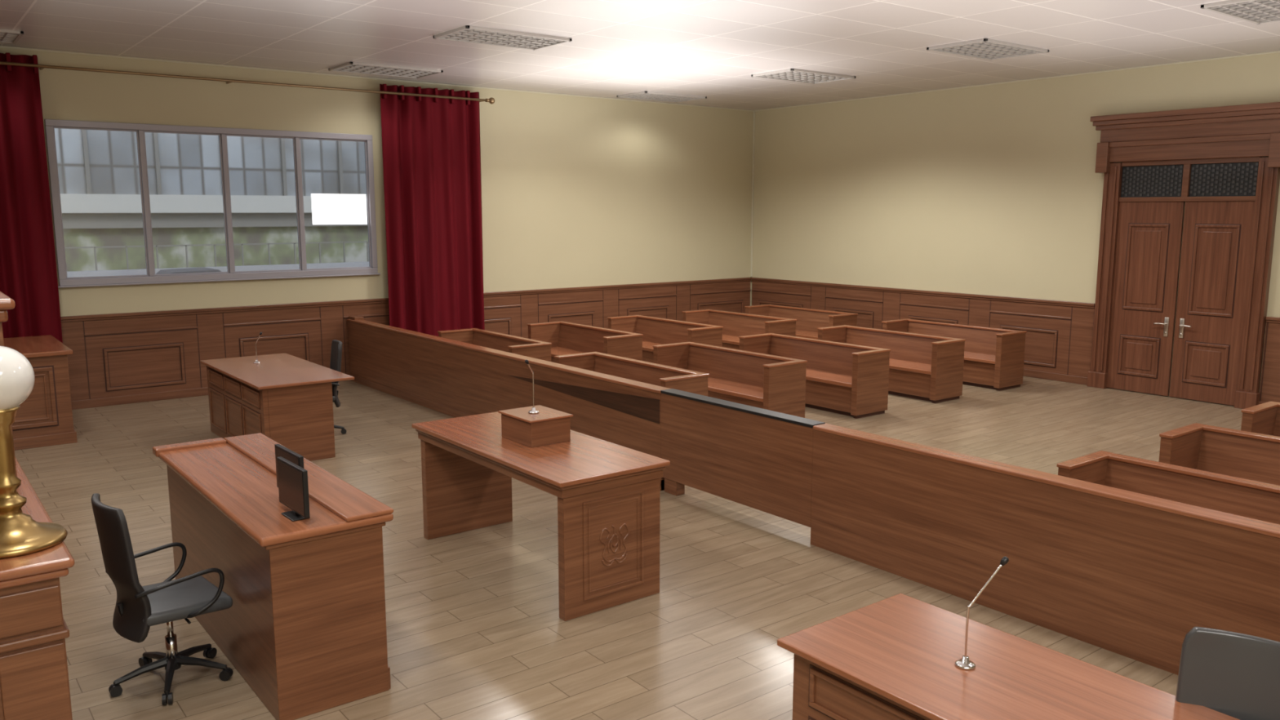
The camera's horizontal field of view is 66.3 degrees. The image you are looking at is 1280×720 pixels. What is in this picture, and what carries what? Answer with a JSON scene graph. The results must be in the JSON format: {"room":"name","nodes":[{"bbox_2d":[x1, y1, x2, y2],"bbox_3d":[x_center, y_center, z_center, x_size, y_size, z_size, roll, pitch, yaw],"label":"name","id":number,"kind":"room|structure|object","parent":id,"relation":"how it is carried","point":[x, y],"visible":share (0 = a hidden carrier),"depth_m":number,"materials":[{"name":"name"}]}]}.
{"room":"courtroom","nodes":[
{"label":"courtroom","id":0,"kind":"room"},
{"bbox_2d":[0,47,753,316],"bbox_3d":[-4.529,-1.891,14.325,16.900,4.420,0.200,-7,11,-37],"label":"wall","id":1,"kind":"structure","parent":0,"point":[577,192],"depth_m":16.18,"materials":[{"name":"beige paint"}]},
{"bbox_2d":[44,119,377,285],"bbox_3d":[-5.620,-2.122,13.353,4.160,2.030,0.130,-7,11,-37],"label":"frame","id":2,"kind":"object","parent":1,"relation":"attached to","point":[49,123],"visible":0.99,"depth_m":13.16,"materials":[{"name":"silver metal"}]},
{"bbox_2d":[53,126,371,279],"bbox_3d":[-5.616,-2.121,13.347,4.004,1.870,0.035,-7,11,-37],"label":"sash","id":3,"kind":"object","parent":1,"relation":"attached to","point":[54,127],"visible":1,"depth_m":13.27,"materials":[{"name":"silver metal"}]},
{"bbox_3d":[-5.619,-2.122,13.352,4.000,1.870,0.006,-7,11,-37],"label":"window","id":4,"kind":"structure","parent":3,"relation":"in","visible":0},
{"bbox_2d":[311,193,367,224],"bbox_3d":[-4.382,-2.201,14.297,0.815,0.440,0.004,-7,11,-37],"label":"notice","id":5,"kind":"object","parent":4,"relation":"attached to","point":[326,208],"visible":1,"depth_m":14.29,"materials":[{"name":"white paper"}]},
{"bbox_2d":[57,273,380,288],"bbox_3d":[-5.584,-1.102,13.461,4.220,0.020,0.050,-7,11,-37],"label":"sill","id":6,"kind":"structure","parent":1,"relation":"attached to","point":[140,283],"depth_m":13.26,"materials":[{"name":"silver metal"}]},
{"bbox_2d":[0,61,494,103],"bbox_3d":[-5.825,-3.647,12.702,8.810,0.100,0.335,-7,11,-37],"label":"curtain rod","id":7,"kind":"object","parent":1,"relation":"attached to","point":[491,100],"visible":0.95,"depth_m":12.90,"materials":[{"name":"gold metal"}]},
{"bbox_2d":[0,52,62,343],"bbox_3d":[-8.040,-1.399,11.266,2.258,4.266,0.167,-7,11,-37],"label":"curtain","id":8,"kind":"object","parent":7,"relation":"hanging from","point":[28,261],"visible":0.77,"depth_m":11.72,"materials":[{"name":"red fabric"}]},
{"bbox_2d":[379,84,484,336],"bbox_3d":[-3.128,-1.972,15.018,1.643,4.266,0.172,-7,11,-37],"label":"curtain","id":9,"kind":"object","parent":7,"relation":"hanging from","point":[431,146],"visible":0.8,"depth_m":14.95,"materials":[{"name":"red fabric"}]},
{"bbox_2d":[61,280,750,400],"bbox_3d":[-4.478,-0.259,14.466,16.850,1.150,0.030,-7,11,-37],"label":"panelling","id":10,"kind":"object","parent":1,"relation":"attached to","point":[153,365],"visible":0.44,"depth_m":13.79,"materials":[{"name":"brown wood"}]},
{"bbox_2d":[60,277,751,322],"bbox_3d":[-4.469,-0.830,14.367,16.850,0.070,0.060,-7,11,-37],"label":"cap rail","id":11,"kind":"object","parent":10,"relation":"attached to","point":[294,305],"visible":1,"depth_m":14.23,"materials":[{"name":"brown wood"}]},
{"bbox_2d":[82,284,750,399],"bbox_3d":[-4.468,-0.296,14.447,16.850,1.010,0.003,-7,11,-37],"label":"groove","id":12,"kind":"object","parent":10,"relation":"attached to","point":[690,285],"visible":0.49,"depth_m":13.79,"materials":[{"name":"brown wood"}]},
{"bbox_2d":[84,288,751,391],"bbox_3d":[-4.463,-0.259,14.447,16.850,0.755,0.018,-7,11,-37],"label":"trim","id":13,"kind":"structure","parent":1,"relation":"attached to","point":[180,345],"depth_m":13.81,"materials":[{"name":"brown wood"}]},
{"bbox_2d":[0,45,1279,111],"bbox_3d":[0.761,-3.034,7.227,16.900,0.020,17.100,-7,11,-37],"label":"trim","id":14,"kind":"structure","parent":1,"relation":"attached to","point":[1,46],"depth_m":14.07,"materials":[{"name":"beige paint"}]},
{"bbox_2d":[14,376,1242,719],"bbox_3d":[0.761,1.400,7.903,17.300,0.150,17.500,-7,11,-37],"label":"floor","id":15,"kind":"structure","parent":0,"point":[475,630],"depth_m":6.60,"materials":[{"name":"brown wood"}]},
{"bbox_2d":[0,291,74,719],"bbox_3d":[-4.368,0.650,5.391,1.485,2.090,5.380,-7,11,-37],"label":"bench","id":16,"kind":"object","parent":15,"relation":"on","point":[34,682],"visible":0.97,"depth_m":3.70,"materials":[{"name":"brown wood"}]},
{"bbox_2d":[0,346,67,559],"bbox_3d":[-2.476,0.335,3.805,0.380,0.788,0.380,-7,11,-37],"label":"table lamp","id":17,"kind":"object","parent":16,"relation":"on","point":[20,535],"visible":1,"depth_m":3.78,"materials":[{"name":"gold metal"}]},
{"bbox_2d":[3,334,77,450],"bbox_3d":[-7.462,0.401,10.573,2.200,1.020,1.630,-7,11,-37],"label":"stand","id":18,"kind":"object","parent":15,"relation":"on","point":[45,419],"visible":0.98,"depth_m":10.49,"materials":[{"name":"brown wood"}]},
{"bbox_2d":[91,493,233,705],"bbox_3d":[-2.528,1.205,5.196,0.589,1.051,0.598,-8,12,-43],"label":"office chair","id":19,"kind":"object","parent":15,"relation":"on","point":[138,607],"visible":1,"depth_m":5.05,"materials":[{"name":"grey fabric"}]},
{"bbox_2d":[71,372,350,409],"bbox_3d":[-4.473,0.256,14.539,16.850,0.110,0.045,-7,11,-37],"label":"base rail","id":20,"kind":"object","parent":15,"relation":"on","point":[112,401],"visible":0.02,"depth_m":12.89,"materials":[{"name":"brown wood"}]},
{"bbox_2d":[152,432,393,719],"bbox_3d":[-2.208,1.150,5.749,0.685,0.992,2.220,-7,11,-37],"label":"desk","id":21,"kind":"object","parent":15,"relation":"on","point":[304,625],"visible":0.98,"depth_m":5.02,"materials":[{"name":"brown wood"}]},
{"bbox_2d":[158,443,393,546],"bbox_3d":[-2.196,0.705,5.678,0.670,0.045,2.200,-7,11,-37],"label":"countertop","id":22,"kind":"structure","parent":21,"relation":"on","point":[246,492],"depth_m":5.30,"materials":[{"name":"brown wood"}]},
{"bbox_2d":[274,444,303,497],"bbox_3d":[-1.857,0.613,5.213,0.090,0.275,0.360,-7,11,-39],"label":"computer monitor","id":23,"kind":"object","parent":21,"relation":"on","point":[287,454],"visible":0.34,"depth_m":5.18,"materials":[{"name":"black plastic"}]},
{"bbox_2d":[276,456,310,521],"bbox_3d":[-1.743,0.655,4.938,0.090,0.275,0.360,-7,11,-39],"label":"computer monitor","id":24,"kind":"object","parent":21,"relation":"on","point":[293,486],"visible":1,"depth_m":4.90,"materials":[{"name":"black plastic"}]},
{"bbox_2d":[200,353,354,461],"bbox_3d":[-3.956,0.493,10.630,0.960,0.820,2.150,-7,11,-37],"label":"desk","id":25,"kind":"object","parent":15,"relation":"on","point":[286,398],"visible":0.88,"depth_m":9.93,"materials":[{"name":"brown wood"}]},
{"bbox_2d":[253,332,262,363],"bbox_3d":[-4.257,-0.139,10.905,0.108,0.346,0.076,-7,11,-37],"label":"gooseneck microphone","id":26,"kind":"object","parent":25,"relation":"on","point":[260,333],"visible":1,"depth_m":10.89,"materials":[{"name":"silver metal"}]},
{"bbox_2d":[329,339,346,434],"bbox_3d":[-3.602,0.331,10.925,0.589,1.051,0.598,-4,10,-26],"label":"office chair","id":27,"kind":"object","parent":15,"relation":"on","point":[336,345],"visible":0.41,"depth_m":10.99,"materials":[{"name":"grey fabric"}]},
{"bbox_2d":[437,328,551,361],"bbox_3d":[-2.012,0.081,13.384,0.602,0.804,2.076,-7,11,-37],"label":"pew","id":28,"kind":"object","parent":15,"relation":"on","point":[538,349],"visible":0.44,"depth_m":13.54,"materials":[{"name":"brown wood"}]},
{"bbox_2d":[346,315,670,490],"bbox_3d":[-2.012,0.259,11.698,0.170,0.960,7.380,-7,11,-37],"label":"rail","id":29,"kind":"object","parent":15,"relation":"on","point":[452,378],"visible":0.86,"depth_m":11.14,"materials":[{"name":"brown wood"}]},
{"bbox_2d":[411,411,670,621],"bbox_3d":[-0.770,1.012,6.961,0.850,0.900,2.070,-7,11,-37],"label":"table","id":30,"kind":"object","parent":15,"relation":"on","point":[608,494],"visible":0.98,"depth_m":6.34,"materials":[{"name":"brown wood"}]},
{"bbox_2d":[497,404,573,447],"bbox_3d":[-0.739,0.466,6.928,0.350,0.190,0.440,-7,11,-37],"label":"box","id":31,"kind":"object","parent":30,"relation":"on","point":[548,426],"visible":1,"depth_m":6.80,"materials":[{"name":"brown wood"}]},
{"bbox_2d":[524,359,538,413],"bbox_3d":[-0.763,0.182,6.872,0.109,0.385,0.076,-7,11,-37],"label":"gooseneck microphone","id":32,"kind":"object","parent":31,"relation":"on","point":[533,411],"visible":1,"depth_m":6.88,"materials":[{"name":"silver metal"}]},
{"bbox_2d":[527,320,643,362],"bbox_3d":[-0.833,-0.056,14.285,0.622,0.804,2.076,-7,11,-37],"label":"pew","id":33,"kind":"object","parent":15,"relation":"on","point":[566,338],"visible":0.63,"depth_m":14.52,"materials":[{"name":"brown wood"}]},
{"bbox_2d":[554,351,709,395],"bbox_3d":[-0.141,0.446,10.991,0.602,0.804,2.076,-7,11,-37],"label":"pew","id":34,"kind":"object","parent":15,"relation":"on","point":[667,376],"visible":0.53,"depth_m":11.10,"materials":[{"name":"brown wood"}]},
{"bbox_2d":[607,315,723,363],"bbox_3d":[0.354,-0.195,15.192,0.622,0.804,2.076,-7,11,-37],"label":"pew","id":35,"kind":"object","parent":15,"relation":"on","point":[655,331],"visible":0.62,"depth_m":15.35,"materials":[{"name":"brown wood"}]},
{"bbox_2d":[652,342,807,417],"bbox_3d":[1.038,0.309,11.891,0.622,0.804,2.076,-7,11,-37],"label":"pew","id":36,"kind":"object","parent":15,"relation":"on","point":[773,383],"visible":0.66,"depth_m":11.71,"materials":[{"name":"brown wood"}]},
{"bbox_2d":[682,309,796,349],"bbox_3d":[1.596,-0.339,16.141,0.622,0.804,2.076,-7,11,-37],"label":"pew","id":37,"kind":"object","parent":15,"relation":"on","point":[735,325],"visible":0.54,"depth_m":16.25,"materials":[{"name":"brown wood"}]},
{"bbox_2d":[660,388,825,527],"bbox_3d":[0.789,0.826,8.100,0.142,0.924,1.800,-7,11,-37],"label":"gate","id":38,"kind":"object","parent":15,"relation":"on","point":[760,459],"visible":0.84,"depth_m":7.96,"materials":[{"name":"brown wood"}]},
{"bbox_2d":[744,304,857,339],"bbox_3d":[2.760,-0.475,17.029,0.622,0.804,2.076,-7,11,-37],"label":"pew","id":39,"kind":"object","parent":15,"relation":"on","point":[808,320],"visible":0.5,"depth_m":17.06,"materials":[{"name":"brown wood"}]},
{"bbox_2d":[738,333,890,418],"bbox_3d":[2.225,0.171,12.798,0.622,0.804,2.076,-7,11,-37],"label":"pew","id":40,"kind":"object","parent":15,"relation":"on","point":[850,380],"visible":0.73,"depth_m":12.35,"materials":[{"name":"brown wood"}]},
{"bbox_2d":[817,324,965,403],"bbox_3d":[3.467,0.026,13.747,0.622,0.804,2.076,-7,11,-37],"label":"pew","id":41,"kind":"object","parent":15,"relation":"on","point":[926,367],"visible":0.76,"depth_m":13.28,"materials":[{"name":"brown wood"}]},
{"bbox_2d":[881,318,1026,391],"bbox_3d":[4.631,-0.110,14.636,0.622,0.804,2.076,-7,11,-37],"label":"pew","id":42,"kind":"object","parent":15,"relation":"on","point":[994,357],"visible":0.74,"depth_m":14.08,"materials":[{"name":"brown wood"}]},
{"bbox_2d":[777,593,1239,719],"bbox_3d":[1.571,1.618,3.386,0.800,0.780,2.290,-7,11,-37],"label":"desk","id":43,"kind":"object","parent":15,"relation":"on","point":[894,657],"visible":1,"depth_m":3.72,"materials":[{"name":"brown wood"}]},
{"bbox_2d":[955,556,1008,670],"bbox_3d":[1.301,0.958,3.714,0.191,0.424,0.076,0,9,-1],"label":"gooseneck microphone","id":44,"kind":"object","parent":43,"relation":"on","point":[964,663],"visible":1,"depth_m":3.71,"materials":[{"name":"silver metal"}]},
{"bbox_2d":[810,423,1279,675],"bbox_3d":[3.727,1.401,4.343,0.150,0.920,7.802,-7,11,-37],"label":"rail","id":45,"kind":"object","parent":15,"relation":"on","point":[1128,574],"visible":1,"depth_m":5.86,"materials":[{"name":"brown wood"}]},
{"bbox_2d":[1022,368,1087,385],"bbox_3d":[4.369,-0.103,16.893,0.045,0.110,6.990,-7,11,-37],"label":"base rail","id":46,"kind":"object","parent":15,"relation":"on","point":[1029,373],"visible":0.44,"depth_m":14.54,"materials":[{"name":"brown wood"}]},
{"bbox_2d":[1056,450,1279,524],"bbox_3d":[3.705,1.196,6.070,0.602,0.804,2.096,-7,11,-37],"label":"pew","id":47,"kind":"object","parent":15,"relation":"on","point":[1255,500],"visible":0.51,"depth_m":6.51,"materials":[{"name":"brown wood"}]},
{"bbox_2d":[1159,422,1279,485],"bbox_3d":[4.884,1.059,6.971,0.622,0.804,2.096,-7,11,-37],"label":"pew","id":48,"kind":"object","parent":15,"relation":"on","point":[1255,456],"visible":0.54,"depth_m":7.59,"materials":[{"name":"brown wood"}]},
{"bbox_2d":[1175,626,1279,719],"bbox_3d":[1.969,1.506,3.221,0.598,1.051,0.589,7,11,37],"label":"office chair","id":49,"kind":"object","parent":15,"relation":"on","point":[1234,674],"visible":0.94,"depth_m":3.40,"materials":[{"name":"grey"}]},
{"bbox_2d":[1240,401,1279,436],"bbox_3d":[6.071,0.921,7.878,0.622,0.804,2.096,-7,11,-37],"label":"pew","id":50,"kind":"object","parent":15,"relation":"on","point":[1264,418],"visible":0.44,"depth_m":8.55,"materials":[{"name":"brown wood"}]},
{"bbox_2d":[0,0,1279,110],"bbox_3d":[0.761,-3.118,7.214,17.300,0.150,17.500,-7,11,-37],"label":"ceiling","id":51,"kind":"structure","parent":0,"point":[712,49],"depth_m":11.12,"materials":[{"name":"paint"}]},
{"bbox_2d":[0,29,23,44],"bbox_3d":[-7.438,-3.532,10.522,1.320,0.030,0.800,-7,11,-37],"label":"ceiling light fixture","id":52,"kind":"object","parent":51,"relation":"attached to","point":[6,36],"depth_m":10.79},
{"bbox_2d":[328,61,443,78],"bbox_3d":[-3.491,-3.982,13.475,1.320,0.030,0.800,-7,11,-37],"label":"ceiling light fixture","id":53,"kind":"object","parent":51,"relation":"attached to","point":[349,67],"depth_m":13.43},
{"bbox_2d":[432,25,572,50],"bbox_3d":[-1.534,-3.600,10.972,1.320,0.030,0.800,-7,11,-37],"label":"ceiling light fixture","id":54,"kind":"object","parent":51,"relation":"attached to","point":[467,33],"depth_m":10.94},
{"bbox_2d":[617,90,706,102],"bbox_3d":[0.374,-4.461,16.615,1.320,0.030,0.800,-7,11,-37],"label":"ceiling light fixture","id":55,"kind":"object","parent":51,"relation":"attached to","point":[650,95],"depth_m":16.57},
{"bbox_2d":[751,68,855,84],"bbox_3d":[2.355,-4.074,14.080,1.320,0.030,0.800,-7,11,-37],"label":"ceiling light fixture","id":56,"kind":"object","parent":51,"relation":"attached to","point":[789,74],"depth_m":14.03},
{"bbox_2d":[926,38,1048,60],"bbox_3d":[4.177,-3.719,11.749,1.320,0.030,0.800,-7,11,-37],"label":"ceiling light fixture","id":57,"kind":"object","parent":51,"relation":"attached to","point":[984,48],"depth_m":11.71,"materials":[{"name":"white metal"}]},
{"bbox_2d":[1200,0,1279,24],"bbox_3d":[6.060,-3.351,9.340,1.320,0.030,0.800,-7,11,-37],"label":"ceiling light fixture","id":58,"kind":"object","parent":51,"relation":"attached to","point":[1255,11],"depth_m":9.38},
{"bbox_2d":[751,52,1279,405],"bbox_3d":[7.526,-1.647,12.727,0.200,4.420,17.500,-7,11,-37],"label":"wall","id":59,"kind":"structure","parent":0,"point":[997,189],"depth_m":15.56,"materials":[{"name":"beige paint"}]},
{"bbox_2d":[750,111,755,276],"bbox_3d":[2.216,-3.248,19.243,0.030,3.220,0.030,-7,11,-37],"label":"trim","id":60,"kind":"structure","parent":59,"relation":"attached to","point":[753,122],"depth_m":19.22,"materials":[{"name":"beige paint"}]},
{"bbox_2d":[751,288,1071,367],"bbox_3d":[4.252,-0.638,16.937,0.018,0.755,6.650,-7,11,-37],"label":"trim","id":61,"kind":"structure","parent":59,"relation":"attached to","point":[759,301],"depth_m":16.00,"materials":[{"name":"brown wood"}]},
{"bbox_2d":[751,280,1094,377],"bbox_3d":[4.375,-0.618,16.819,0.030,1.150,6.990,-7,11,-37],"label":"panelling","id":62,"kind":"object","parent":59,"relation":"attached to","point":[1039,346],"visible":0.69,"depth_m":15.45,"materials":[{"name":"brown wood"}]},
{"bbox_2d":[751,277,1094,308],"bbox_3d":[4.363,-1.190,16.722,0.060,0.070,6.990,-7,11,-37],"label":"cap rail","id":63,"kind":"object","parent":62,"relation":"attached to","point":[1082,304],"visible":1,"depth_m":16.04,"materials":[{"name":"brown wood"}]},
{"bbox_2d":[751,285,1094,374],"bbox_3d":[4.363,-0.655,16.800,0.003,1.010,6.996,-7,11,-37],"label":"groove","id":64,"kind":"object","parent":62,"relation":"attached to","point":[811,286],"visible":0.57,"depth_m":15.80,"materials":[{"name":"brown wood"}]},
{"bbox_2d":[1106,200,1255,405],"bbox_3d":[7.150,-0.795,13.074,0.112,2.610,1.720,-7,11,-37],"label":"leaves","id":65,"kind":"object","parent":59,"relation":"attached to","point":[1207,329],"depth_m":13.05,"materials":[{"name":"brown wood"}]},
{"bbox_2d":[1117,223,1239,386],"bbox_3d":[7.156,-0.761,13.084,0.018,2.080,1.400,-7,11,-37],"label":"panel mouldings","id":66,"kind":"object","parent":65,"relation":"attached to","point":[1215,246],"visible":1,"depth_m":12.94,"materials":[{"name":"brown wood"}]},
{"bbox_2d":[1117,222,1241,387],"bbox_3d":[7.162,-0.762,13.088,0.003,2.104,1.424,-7,11,-37],"label":"groove","id":67,"kind":"object","parent":65,"relation":"attached to","point":[1240,224],"depth_m":13.03,"materials":[{"name":"brown wood"}]},
{"bbox_2d":[1086,156,1279,408],"bbox_3d":[7.151,-1.052,13.036,0.130,3.150,2.200,-7,11,-37],"label":"door frame","id":68,"kind":"structure","parent":59,"relation":"attached to","point":[1247,394],"depth_m":12.40,"materials":[{"name":"brown wood"}]},
{"bbox_2d":[1089,102,1279,173],"bbox_3d":[7.107,-2.856,12.727,0.240,0.770,2.520,-7,11,-37],"label":"trim","id":69,"kind":"structure","parent":59,"relation":"attached to","point":[1253,130],"depth_m":12.64,"materials":[{"name":"brown wood"}]},
{"bbox_2d":[1119,156,1262,201],"bbox_3d":[7.175,-2.355,12.856,0.070,0.540,1.720,-7,11,-37],"label":"rails","id":70,"kind":"object","parent":59,"relation":"attached to","point":[1187,163],"visible":1,"depth_m":12.82,"materials":[{"name":"brown wood"}]},
{"bbox_2d":[1120,164,1183,197],"bbox_3d":[6.906,-2.411,13.223,0.020,0.419,0.803,-7,11,-37],"label":"vent backing","id":71,"kind":"object","parent":70,"relation":"attached to","point":[1160,166],"depth_m":13.21,"materials":[{"name":"black metal"}]},
{"bbox_2d":[1121,162,1258,196],"bbox_3d":[7.172,-2.356,12.860,0.010,0.394,1.680,-7,11,-37],"label":"vent grille","id":72,"kind":"object","parent":70,"relation":"attached to","point":[1239,164],"depth_m":12.78,"materials":[{"name":"black metal"}]},
{"bbox_2d":[1188,161,1258,196],"bbox_3d":[7.454,-2.304,12.522,0.020,0.419,0.796,-7,11,-37],"label":"vent backing","id":73,"kind":"object","parent":70,"relation":"attached to","point":[1224,194],"depth_m":12.51,"materials":[{"name":"black metal"}]},
{"bbox_2d":[1259,322,1279,402],"bbox_3d":[10.260,0.530,9.290,0.030,1.150,7.860,-7,11,-37],"label":"panelling","id":74,"kind":"object","parent":59,"relation":"attached to","point":[1271,377],"visible":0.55,"depth_m":12.27,"materials":[{"name":"brown wood"}]},
{"bbox_2d":[1259,322,1268,401],"bbox_3d":[10.251,0.493,9.268,0.003,1.010,7.846,-7,11,-37],"label":"groove","id":75,"kind":"object","parent":74,"relation":"attached to","point":[1267,322],"visible":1,"depth_m":12.33,"materials":[{"name":"brown wood"}]},
{"bbox_2d":[1266,316,1279,323],"bbox_3d":[10.248,-0.041,9.193,0.060,0.070,7.860,-7,11,-37],"label":"cap rail","id":76,"kind":"object","parent":74,"relation":"attached to","point":[1268,319],"visible":1,"depth_m":12.19,"materials":[{"name":"brown wood"}]},
{"label":"outside","id":77,"kind":"structure","parent":0,"visible":0},
{"bbox_3d":[-4.133,-0.553,21.869,36.000,0.100,10.600,-7,11,-37],"label":"ground","id":78,"kind":"structure","parent":77,"visible":0},
{"bbox_2d":[155,266,221,274],"bbox_3d":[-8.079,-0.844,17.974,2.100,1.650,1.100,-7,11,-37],"label":"parked car","id":79,"kind":"object","parent":78,"relation":"on","point":[202,269],"visible":0.02,"depth_m":17.60,"materials":[{"name":"grey paint"}]},
{"bbox_2d":[62,226,368,271],"bbox_3d":[-7.160,-2.454,25.541,32.000,2.550,0.700,-7,11,-37],"label":"hedge","id":80,"kind":"object","parent":78,"relation":"on","point":[108,258],"visible":0.02,"depth_m":22.78,"materials":[{"name":"green plant"}]},
{"bbox_2d":[62,212,367,228],"bbox_3d":[-6.976,-3.614,25.124,32.000,0.330,0.500,-7,11,-37],"label":"band","id":81,"kind":"object","parent":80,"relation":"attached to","point":[70,220],"visible":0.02,"depth_m":22.21,"materials":[{"name":"grey concrete"}]},
{"bbox_2d":[60,193,367,213],"bbox_3d":[-6.915,-3.963,24.991,32.000,0.400,0.700,-7,11,-37],"label":"balcony slab","id":82,"kind":"object","parent":81,"relation":"on","point":[70,202],"depth_m":21.96,"materials":[{"name":"white concrete"}]},
{"bbox_2d":[54,128,366,196],"bbox_3d":[-7.068,-7.230,24.693,32.000,6.150,1.000,-7,11,-37],"label":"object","id":83,"kind":"object","parent":82,"relation":"on","point":[190,164],"visible":0.02,"depth_m":22.23,"materials":[{"name":"glass"}]},
{"bbox_2d":[81,129,343,195],"bbox_3d":[-7.381,-7.089,23.767,30.440,6.150,0.100,-7,11,-37],"label":"facade fins","id":84,"kind":"object","parent":83,"relation":"attached to","point":[84,137],"visible":0.11,"depth_m":21.66,"materials":[{"name":"grey concrete"}]},
{"bbox_2d":[64,240,368,271],"bbox_3d":[-6.466,-2.022,24.699,32.000,1.950,0.030,-7,11,-37],"label":"railing","id":85,"kind":"object","parent":78,"relation":"on","point":[366,242],"visible":0.1,"depth_m":22.18,"materials":[{"name":"grey metal"}]},
{"bbox_2d":[66,262,368,277],"bbox_3d":[-4.378,-1.451,22.052,32.000,1.620,0.200,-7,11,-37],"label":"wall","id":86,"kind":"structure","parent":78,"relation":"on","point":[346,264],"depth_m":19.21,"materials":[{"name":"white"}]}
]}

